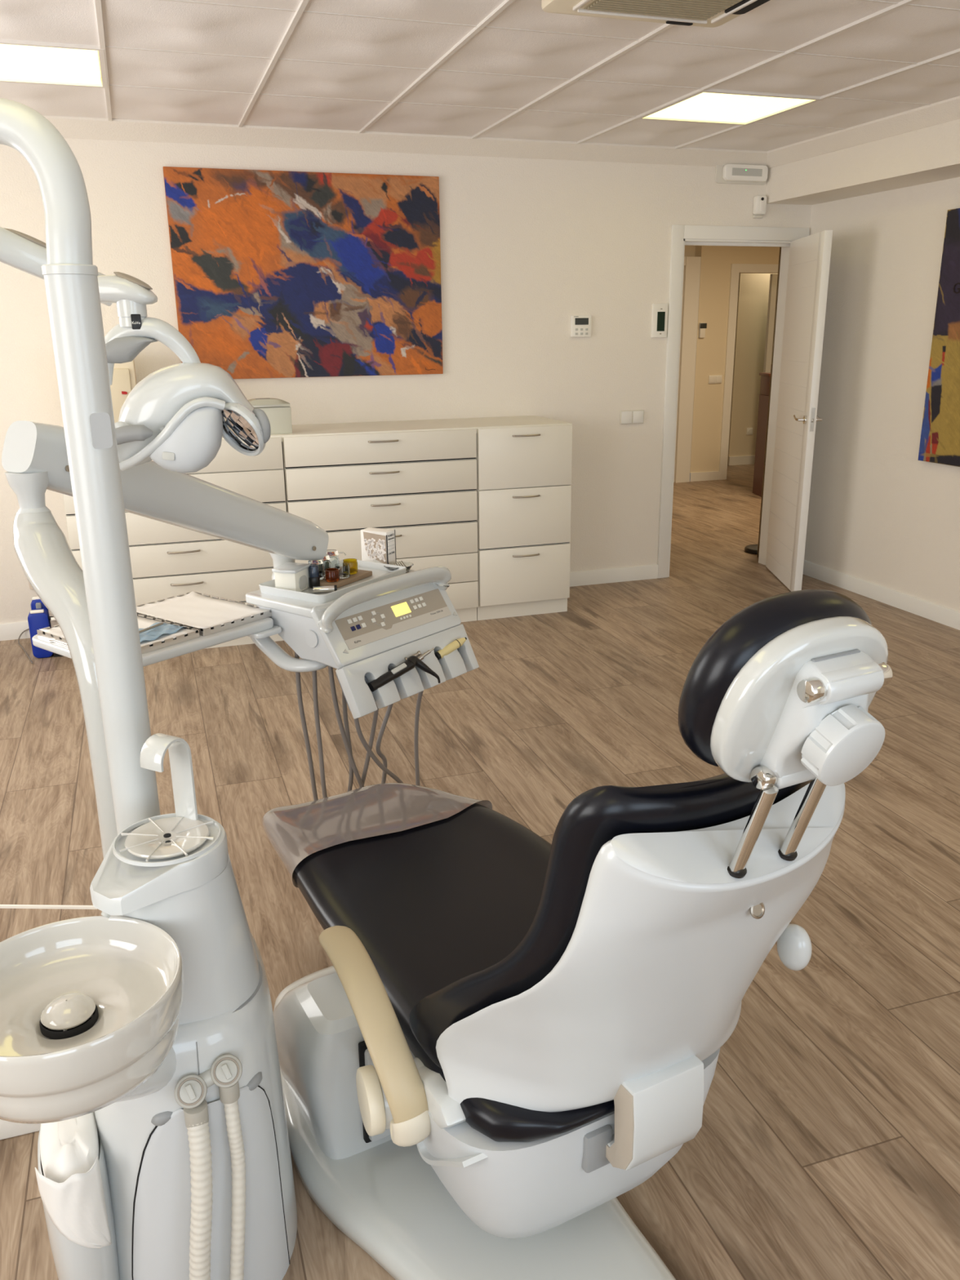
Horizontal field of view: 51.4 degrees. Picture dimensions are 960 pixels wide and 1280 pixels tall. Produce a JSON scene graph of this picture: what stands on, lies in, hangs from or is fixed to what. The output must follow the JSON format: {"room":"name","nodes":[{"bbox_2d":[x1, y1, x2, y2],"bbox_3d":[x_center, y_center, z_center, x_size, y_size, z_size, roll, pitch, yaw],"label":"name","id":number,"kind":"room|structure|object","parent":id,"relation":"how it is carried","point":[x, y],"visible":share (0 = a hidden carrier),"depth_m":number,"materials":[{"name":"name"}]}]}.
{"room":"dental clinic","nodes":[
{"label":"dental clinic","id":0,"kind":"room"},
{"bbox_2d":[0,137,811,623],"bbox_3d":[-0.875,-1.517,5.460,6.340,2.750,0.140,-6,18,-17],"label":"wall","id":1,"kind":"structure","parent":0,"point":[527,246],"depth_m":5.59,"materials":[{"name":"white paint"}]},
{"bbox_2d":[0,621,30,640],"bbox_3d":[-2.980,0.009,5.108,1.820,0.090,0.016,-6,18,-17],"label":"baseboard","id":2,"kind":"structure","parent":1,"relation":"attached to","point":[8,631],"depth_m":5.26,"materials":[{"name":"white paint"}]},
{"bbox_2d":[162,166,443,378],"bbox_3d":[-0.882,-1.908,5.245,1.406,1.014,0.025,-6,18,-17],"label":"painting","id":3,"kind":"object","parent":1,"relation":"attached to","point":[277,273],"visible":0.99,"depth_m":5.22,"materials":[{"name":"paint"}]},
{"bbox_2d":[42,115,767,166],"bbox_3d":[-1.076,-2.509,4.960,5.865,0.085,0.088,-6,18,-17],"label":"trim","id":4,"kind":"structure","parent":1,"relation":"attached to","point":[75,127],"depth_m":5.14,"materials":[{"name":"white paint"}]},
{"bbox_2d":[570,315,591,337],"bbox_3d":[0.587,-1.822,5.788,0.124,0.120,0.020,-6,18,-17],"label":"thermostat","id":5,"kind":"object","parent":1,"relation":"attached to","point":[580,325],"visible":1,"depth_m":5.78,"materials":[{"name":"white plastic"}]},
{"bbox_2d":[569,564,657,586],"bbox_3d":[0.738,-0.398,6.280,0.848,0.090,0.016,-6,18,-17],"label":"baseboard","id":6,"kind":"structure","parent":1,"relation":"attached to","point":[646,571],"depth_m":6.30,"materials":[{"name":"white paint"}]},
{"bbox_2d":[619,409,644,424],"bbox_3d":[0.924,-1.353,6.052,0.160,0.082,0.014,-6,18,-17],"label":"light switch","id":7,"kind":"object","parent":1,"relation":"attached to","point":[633,416],"visible":1,"depth_m":6.04,"materials":[{"name":"beige plastic"}]},
{"bbox_2d":[650,303,667,337],"bbox_3d":[1.068,-1.901,5.933,0.100,0.194,0.018,-6,18,-17],"label":"controller","id":8,"kind":"object","parent":1,"relation":"attached to","point":[660,311],"visible":1,"depth_m":5.92,"materials":[{"name":"white plastic"}]},
{"bbox_2d":[657,224,809,577],"bbox_3d":[1.550,-1.474,6.309,0.935,2.110,0.158,-6,18,-17],"label":"trim","id":9,"kind":"structure","parent":1,"relation":"attached to","point":[682,236],"depth_m":6.10,"materials":[{"name":"white paint"}]},
{"bbox_2d":[715,163,768,185],"bbox_3d":[1.540,-2.728,5.824,0.344,0.112,0.054,-6,18,-17],"label":"emergency light","id":10,"kind":"object","parent":1,"relation":"attached to","point":[742,174],"visible":1,"depth_m":5.80,"materials":[{"name":"beige plastic"}]},
{"bbox_2d":[752,195,766,218],"bbox_3d":[1.661,-2.571,5.916,0.072,0.123,0.050,-6,18,-17],"label":"sensor","id":11,"kind":"object","parent":1,"relation":"attached to","point":[759,201],"visible":1,"depth_m":5.90,"materials":[{"name":"white plastic"}]},
{"bbox_2d":[765,230,832,591],"bbox_3d":[1.906,-1.349,6.018,0.146,2.026,0.741,0,17,3],"label":"door","id":12,"kind":"structure","parent":1,"relation":"in","point":[809,261],"depth_m":5.90,"materials":[{"name":"white paint"}]},
{"bbox_2d":[767,95,959,168],"bbox_3d":[2.932,-1.709,2.240,0.067,0.085,7.999,-6,18,-17],"label":"trim","id":13,"kind":"structure","parent":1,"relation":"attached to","point":[947,110],"depth_m":5.01,"materials":[{"name":"white paint"}]},
{"bbox_2d":[0,463,959,1279],"bbox_3d":[1.404,-0.229,5.966,10.900,0.060,15.100,-6,18,-17],"label":"floor","id":14,"kind":"structure","parent":0,"point":[826,1146],"depth_m":3.17,"materials":[{"name":"brown wood"}]},
{"bbox_2d":[0,1119,40,1139],"bbox_3d":[-1.276,0.893,2.140,0.715,0.125,0.530,-6,18,-17],"label":"box","id":15,"kind":"object","parent":14,"relation":"on","point":[7,1129],"visible":0.02,"depth_m":2.00,"materials":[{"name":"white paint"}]},
{"bbox_2d":[17,628,32,663],"bbox_3d":[-2.295,0.024,5.073,0.144,0.062,0.480,-6,18,-17],"label":"cable","id":16,"kind":"object","parent":14,"relation":"on","point":[28,628],"visible":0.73,"depth_m":5.15,"materials":[{"name":"grey plastic"}]},
{"bbox_2d":[27,595,62,657],"bbox_3d":[-2.129,-0.072,5.009,0.238,0.284,0.189,-6,18,-17],"label":"canister","id":17,"kind":"object","parent":14,"relation":"on","point":[39,617],"visible":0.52,"depth_m":4.92,"materials":[{"name":"blue plastic"}]},
{"bbox_2d":[0,904,97,909],"bbox_3d":[-1.634,0.749,2.818,1.126,0.006,0.013,0,17,2],"label":"cable cover","id":18,"kind":"object","parent":14,"relation":"on","point":[2,906],"visible":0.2,"depth_m":2.80,"materials":[{"name":"white plastic"}]},
{"bbox_2d":[0,733,297,1279],"bbox_3d":[-0.526,0.623,1.576,0.386,0.959,0.690,0,17,2],"label":"dental cuspidor unit","id":19,"kind":"object","parent":14,"relation":"on","point":[139,1036],"visible":1,"depth_m":1.50,"materials":[{"name":"white plastic"}]},
{"bbox_2d":[0,915,184,1124],"bbox_3d":[-0.551,0.512,1.338,0.303,0.134,0.303,-6,18,-17],"label":"basin","id":20,"kind":"object","parent":19,"relation":"in","point":[91,1006],"depth_m":1.33,"materials":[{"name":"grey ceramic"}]},
{"bbox_2d":[0,97,271,834],"bbox_3d":[-0.696,-0.198,1.810,0.512,1.320,0.515,8,19,25],"label":"lamp","id":21,"kind":"object","parent":19,"relation":"attached to","point":[173,418],"visible":1,"depth_m":1.57,"materials":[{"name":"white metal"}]},
{"bbox_2d":[117,362,254,471],"bbox_3d":[-0.540,-0.420,1.864,0.280,0.191,0.196,-6,18,-17],"label":"hood","id":22,"kind":"object","parent":21,"relation":"attached to","point":[173,418],"depth_m":1.79,"materials":[{"name":"white plastic"}]},
{"bbox_2d":[112,733,221,866],"bbox_3d":[-0.473,0.232,1.485,0.158,0.160,0.158,-6,18,-17],"label":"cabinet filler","id":23,"kind":"object","parent":19,"relation":"on","point":[184,837],"depth_m":1.50,"materials":[{"name":"white plastic"}]},
{"bbox_2d":[179,1080,201,1103],"bbox_3d":[-0.431,0.673,1.484,0.032,0.028,0.025,-6,18,-17],"label":"knob","id":24,"kind":"object","parent":19,"relation":"on","point":[190,1091],"depth_m":1.48,"materials":[{"name":"grey plastic"}]},
{"bbox_2d":[215,1059,237,1082],"bbox_3d":[-0.383,0.652,1.504,0.032,0.028,0.025,-6,18,-17],"label":"knob","id":25,"kind":"object","parent":19,"relation":"on","point":[226,1070],"depth_m":1.50,"materials":[{"name":"grey plastic"}]},
{"bbox_2d":[62,436,286,648],"bbox_3d":[-1.535,-0.512,5.120,1.029,1.046,0.591,-6,18,-17],"label":"base cabinet","id":26,"kind":"object","parent":14,"relation":"on","point":[167,560],"visible":0.35,"depth_m":4.89,"materials":[{"name":"beige"}]},
{"bbox_2d":[222,415,572,441],"bbox_3d":[-0.819,-1.093,5.225,2.588,0.032,0.554,-6,18,-17],"label":"countertop","id":27,"kind":"structure","parent":26,"relation":"on","point":[316,429],"depth_m":5.32,"materials":[{"name":"white laminate"}]},
{"bbox_2d":[110,359,136,422],"bbox_3d":[-1.819,-1.174,4.793,0.330,0.400,0.464,-6,18,-17],"label":"autoclave","id":28,"kind":"object","parent":27,"relation":"on","point":[124,379],"visible":0.02,"depth_m":4.65,"materials":[{"name":"beige"}]},
{"bbox_2d":[247,398,292,434],"bbox_3d":[-1.067,-1.118,4.972,0.233,0.170,0.148,-6,18,-17],"label":"printer","id":29,"kind":"object","parent":27,"relation":"on","point":[278,412],"visible":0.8,"depth_m":4.92,"materials":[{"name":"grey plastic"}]},
{"bbox_2d":[1,420,479,859],"bbox_3d":[-0.582,0.115,2.456,0.761,1.369,1.211,13,22,36],"label":"dental instrument unit","id":30,"kind":"object","parent":14,"relation":"on","point":[363,633],"visible":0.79,"depth_m":2.41,"materials":[{"name":"grey plastic"}]},
{"bbox_2d":[36,614,199,653],"bbox_3d":[-0.862,-0.017,2.374,0.322,0.019,0.226,12,21,35],"label":"tray","id":31,"kind":"object","parent":30,"relation":"on","point":[184,633],"visible":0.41,"depth_m":2.35,"materials":[{"name":"silver metal"}]},
{"bbox_2d":[48,638,67,645],"bbox_3d":[-0.931,0.015,2.292,0.209,0.006,0.018,13,22,36],"label":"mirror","id":32,"kind":"object","parent":31,"relation":"on","point":[50,639],"visible":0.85,"depth_m":2.33,"materials":[{"name":"silver metal"}]},
{"bbox_2d":[138,622,182,641],"bbox_3d":[-0.779,-0.020,2.349,0.090,0.015,0.150,9,20,29],"label":"pouch","id":33,"kind":"object","parent":31,"relation":"on","point":[152,633],"visible":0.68,"depth_m":2.36,"materials":[{"name":"blue plastic"}]},
{"bbox_2d":[136,591,272,635],"bbox_3d":[-0.721,-0.072,2.546,0.322,0.019,0.218,12,21,35],"label":"tray","id":34,"kind":"object","parent":30,"relation":"on","point":[204,613],"visible":0.89,"depth_m":2.54,"materials":[{"name":"silver metal"}]},
{"bbox_2d":[258,559,406,603],"bbox_3d":[-0.388,-0.162,2.672,0.225,0.022,0.362,10,20,31],"label":"tray","id":35,"kind":"object","parent":30,"relation":"on","point":[380,572],"visible":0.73,"depth_m":2.59,"materials":[{"name":"white plastic"}]},
{"bbox_2d":[271,562,310,591],"bbox_3d":[-0.488,-0.159,2.579,0.068,0.064,0.090,5,18,18],"label":"dispenser box","id":36,"kind":"object","parent":35,"relation":"on","point":[294,576],"visible":0.95,"depth_m":2.56,"materials":[{"name":"white plastic"}]},
{"bbox_2d":[312,584,337,592],"bbox_3d":[-0.398,-0.131,2.563,0.060,0.019,0.019,-4,17,-9],"label":"handpiece tip","id":37,"kind":"object","parent":35,"relation":"on","point":[327,588],"visible":0.88,"depth_m":2.56,"materials":[{"name":"silver metal"}]},
{"bbox_2d":[320,568,372,587],"bbox_3d":[-0.384,-0.168,2.691,0.110,0.013,0.170,9,20,28],"label":"wooden board","id":38,"kind":"object","parent":35,"relation":"on","point":[361,574],"visible":0.38,"depth_m":2.65,"materials":[{"name":"brown wood"}]},
{"bbox_2d":[308,564,319,588],"bbox_3d":[-0.434,-0.167,2.610,0.028,0.060,0.028,-6,18,-17],"label":"dropper bottle","id":39,"kind":"object","parent":38,"relation":"on","point":[313,571],"visible":0.91,"depth_m":2.60,"materials":[{"name":"glass"}]},
{"bbox_2d":[307,559,331,579],"bbox_3d":[-0.429,-0.191,2.649,0.041,0.054,0.057,13,22,36],"label":"glass jar","id":40,"kind":"object","parent":38,"relation":"on","point":[320,562],"visible":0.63,"depth_m":2.63,"materials":[{"name":"white"}]},
{"bbox_2d":[322,554,337,576],"bbox_3d":[-0.418,-0.204,2.691,0.041,0.054,0.057,13,22,36],"label":"glass jar","id":41,"kind":"object","parent":38,"relation":"on","point":[326,565],"visible":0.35,"depth_m":2.67,"materials":[{"name":"white"}]},
{"bbox_2d":[324,568,339,582],"bbox_3d":[-0.389,-0.171,2.625,0.038,0.030,0.038,-6,18,-17],"label":"glass jar","id":42,"kind":"object","parent":38,"relation":"on","point":[331,575],"visible":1,"depth_m":2.61,"materials":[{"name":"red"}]},
{"bbox_2d":[325,549,346,568],"bbox_3d":[-0.401,-0.218,2.730,0.043,0.057,0.059,12,21,36],"label":"glass jar","id":43,"kind":"object","parent":38,"relation":"on","point":[331,553],"visible":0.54,"depth_m":2.71,"materials":[{"name":"white"}]},
{"bbox_2d":[334,563,350,578],"bbox_3d":[-0.367,-0.185,2.662,0.040,0.034,0.040,-6,18,-17],"label":"glass jar","id":44,"kind":"object","parent":38,"relation":"on","point":[344,568],"visible":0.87,"depth_m":2.65,"materials":[{"name":"white"}]},
{"bbox_2d":[342,558,357,574],"bbox_3d":[-0.352,-0.200,2.705,0.040,0.036,0.040,-6,18,-17],"label":"glass jar","id":45,"kind":"object","parent":38,"relation":"on","point":[353,562],"visible":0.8,"depth_m":2.69,"materials":[{"name":"yellow glass"}]},
{"bbox_2d":[360,527,396,564],"bbox_3d":[-0.293,-0.267,2.870,0.089,0.102,0.048,8,19,26],"label":"box","id":46,"kind":"object","parent":30,"relation":"on","point":[378,544],"visible":0.98,"depth_m":2.85,"materials":[{"name":"white cardboard"}]},
{"bbox_2d":[383,560,413,572],"bbox_3d":[-0.230,-0.206,2.812,0.086,0.019,0.086,13,22,36],"label":"dish","id":47,"kind":"object","parent":30,"relation":"on","point":[408,565],"visible":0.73,"depth_m":2.83,"materials":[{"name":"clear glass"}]},
{"bbox_2d":[367,655,439,691],"bbox_3d":[-0.196,0.087,2.527,0.205,0.081,0.040,-13,21,-35],"label":"syringe","id":48,"kind":"object","parent":30,"relation":"on","point":[411,661],"visible":1,"depth_m":2.51,"materials":[{"name":"black plastic"}]},
{"bbox_2d":[404,650,421,660],"bbox_3d":[-0.173,0.044,2.569,0.046,0.028,0.017,-9,19,-26],"label":"turbine handpiece","id":49,"kind":"object","parent":30,"relation":"on","point":[419,653],"visible":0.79,"depth_m":2.57,"materials":[{"name":"silver metal"}]},
{"bbox_2d":[417,648,434,660],"bbox_3d":[-0.151,0.045,2.602,0.068,0.044,0.018,-7,18,-21],"label":"micromotor handpiece","id":50,"kind":"object","parent":30,"relation":"in","point":[420,657],"visible":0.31,"depth_m":2.60,"materials":[{"name":"silver metal"}]},
{"bbox_2d":[434,637,466,659],"bbox_3d":[-0.078,0.024,2.689,0.102,0.046,0.024,-13,21,-34],"label":"scaler handpiece","id":51,"kind":"object","parent":30,"relation":"in","point":[457,643],"visible":1,"depth_m":2.68,"materials":[{"name":"beige plastic"}]},
{"bbox_2d":[281,428,478,622],"bbox_3d":[-0.568,-0.618,5.424,1.001,1.046,0.591,-6,18,-17],"label":"base cabinet","id":52,"kind":"object","parent":14,"relation":"on","point":[421,486],"visible":0.6,"depth_m":5.13,"materials":[{"name":"beige"}]},
{"bbox_2d":[475,424,572,620],"bbox_3d":[0.166,-0.698,5.656,0.538,1.046,0.591,-6,18,-17],"label":"base cabinet","id":53,"kind":"object","parent":14,"relation":"on","point":[524,473],"visible":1,"depth_m":5.41,"materials":[{"name":"beige"}]},
{"bbox_2d":[262,589,892,1279],"bbox_3d":[0.017,0.398,1.800,0.735,1.244,1.560,-10,19,-27],"label":"dental chair","id":54,"kind":"object","parent":14,"relation":"on","point":[509,1032],"visible":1,"depth_m":1.49,"materials":[{"name":"white plastic"}]},
{"bbox_2d":[390,1110,431,1146],"bbox_3d":[-0.110,0.760,1.567,0.070,0.064,0.058,-10,19,-27],"label":"cap","id":55,"kind":"object","parent":54,"relation":"attached to","point":[407,1127],"depth_m":1.54,"materials":[{"name":"beige plastic"}]},
{"bbox_2d":[408,773,811,1069],"bbox_3d":[0.237,0.392,1.514,0.604,0.571,0.371,-10,19,-27],"label":"cushion","id":56,"kind":"object","parent":54,"relation":"on","point":[581,989],"depth_m":1.35,"materials":[{"name":"black fabric"}]},
{"bbox_2d":[678,589,871,766],"bbox_3d":[0.358,0.049,1.204,0.264,0.233,0.135,-10,19,-27],"label":"cushion","id":57,"kind":"object","parent":54,"relation":"on","point":[735,708],"depth_m":1.12,"materials":[{"name":"black fabric"}]},
{"bbox_2d":[744,544,758,554],"bbox_3d":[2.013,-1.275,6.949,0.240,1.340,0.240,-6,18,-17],"label":"stand base","id":58,"kind":"object","parent":14,"relation":"on","point":[751,548],"visible":0.2,"depth_m":7.11,"materials":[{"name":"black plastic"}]},
{"bbox_2d":[752,372,770,497],"bbox_3d":[2.991,-1.938,9.402,0.715,1.130,0.295,-2,17,-3],"label":"base cabinet","id":59,"kind":"object","parent":14,"relation":"on","point":[765,376],"visible":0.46,"depth_m":9.38,"materials":[{"name":"brown wood"}]},
{"bbox_2d":[759,372,770,376],"bbox_3d":[2.720,-2.458,9.224,0.185,0.025,0.295,-2,17,-3],"label":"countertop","id":60,"kind":"structure","parent":59,"relation":"on","point":[766,374],"depth_m":9.23,"materials":[{"name":"brown wood"}]},
{"bbox_2d":[0,0,959,151],"bbox_3d":[0.165,-1.432,1.312,5.802,0.034,7.908,-6,18,-17],"label":"ceiling","id":61,"kind":"structure","parent":0,"point":[905,33],"depth_m":3.82,"materials":[{"name":"white tile"}]},
{"bbox_2d":[0,39,107,88],"bbox_3d":[-1.712,-2.148,3.700,0.608,0.023,0.608,-6,18,-17],"label":"recessed light","id":62,"kind":"object","parent":61,"relation":"in","point":[20,61],"visible":0.78,"depth_m":3.73,"materials":[{"name":"white plastic"}]},
{"bbox_2d":[0,0,959,148],"bbox_3d":[0.333,-1.479,1.405,6.200,0.062,8.000,-6,18,-17],"label":"trim","id":63,"kind":"structure","parent":61,"relation":"attached to","point":[505,3],"depth_m":3.79,"materials":[{"name":"white metal"}]},
{"bbox_2d":[541,0,769,27],"bbox_3d":[0.572,-1.868,2.819,0.620,0.064,0.650,-6,18,-17],"label":"air conditioner","id":64,"kind":"object","parent":61,"relation":"attached to","point":[701,13],"visible":1,"depth_m":2.99,"materials":[{"name":"beige plastic"}]},
{"bbox_2d":[583,0,742,20],"bbox_3d":[0.577,-1.849,2.843,0.410,0.008,0.450,-6,18,-17],"label":"grille","id":65,"kind":"object","parent":64,"relation":"attached to","point":[662,10],"depth_m":2.98,"materials":[{"name":"beige metal"}]},
{"bbox_2d":[635,88,822,125],"bbox_3d":[1.134,-2.459,4.598,0.608,0.023,0.608,-6,18,-17],"label":"recessed light","id":66,"kind":"object","parent":61,"relation":"in","point":[709,105],"visible":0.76,"depth_m":4.59,"materials":[{"name":"white plastic"}]},
{"bbox_2d":[684,245,781,557],"bbox_3d":[2.158,-2.841,9.860,6.400,2.600,6.660,-6,18,-17],"label":"wall","id":67,"kind":"structure","parent":0,"point":[716,261],"depth_m":10.32,"materials":[{"name":"beige paint"}]},
{"bbox_2d":[698,322,706,337],"bbox_3d":[2.231,-3.106,9.995,0.075,0.145,0.033,-6,18,-17],"label":"intercom","id":68,"kind":"object","parent":67,"relation":"attached to","point":[703,326],"visible":1,"depth_m":9.98,"materials":[{"name":"white"}]},
{"bbox_2d":[708,374,722,383],"bbox_3d":[2.409,-2.668,10.201,0.155,0.082,0.016,-6,18,-17],"label":"light switch","id":69,"kind":"object","parent":67,"relation":"attached to","point":[712,379],"visible":1,"depth_m":10.19,"materials":[{"name":"white plastic"}]},
{"bbox_2d":[673,256,778,482],"bbox_3d":[3.304,-2.980,10.940,3.350,2.200,0.990,-6,18,-17],"label":"trim","id":70,"kind":"structure","parent":67,"relation":"attached to","point":[691,269],"depth_m":10.11,"materials":[{"name":"white paint"}]},
{"bbox_2d":[746,427,752,435],"bbox_3d":[3.135,-2.425,11.586,0.080,0.080,0.017,-6,18,-17],"label":"power outlet","id":71,"kind":"object","parent":67,"relation":"attached to","point":[749,430],"visible":1,"depth_m":11.58,"materials":[{"name":"white plastic"}]},
{"bbox_2d":[763,273,777,372],"bbox_3d":[3.517,-2.975,11.120,0.800,2.080,0.040,-6,18,-17],"label":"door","id":72,"kind":"structure","parent":67,"relation":"in","point":[773,277],"depth_m":10.83,"materials":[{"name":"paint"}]},
{"bbox_2d":[804,177,959,612],"bbox_3d":[3.353,-0.706,2.695,0.140,2.750,8.000,-6,18,-17],"label":"wall","id":73,"kind":"structure","parent":0,"point":[880,514],"depth_m":5.63,"materials":[{"name":"white paint"}]},
{"bbox_2d":[765,118,959,204],"bbox_3d":[3.119,-1.751,2.293,0.328,0.510,8.000,-6,18,-17],"label":"beam","id":74,"kind":"structure","parent":73,"relation":"attached to","point":[931,153],"depth_m":5.13,"materials":[{"name":"white paint"}]},
{"bbox_2d":[802,560,959,630],"bbox_3d":[3.293,0.572,3.067,0.016,0.090,8.000,-6,18,-17],"label":"baseboard","id":75,"kind":"structure","parent":73,"relation":"attached to","point":[923,608],"depth_m":5.76,"materials":[{"name":"white paint"}]},
{"bbox_2d":[917,208,959,466],"bbox_3d":[2.579,-1.389,4.620,0.032,1.250,1.300,-6,18,-17],"label":"painting","id":76,"kind":"object","parent":73,"relation":"attached to","point":[940,440],"visible":1,"depth_m":5.13,"materials":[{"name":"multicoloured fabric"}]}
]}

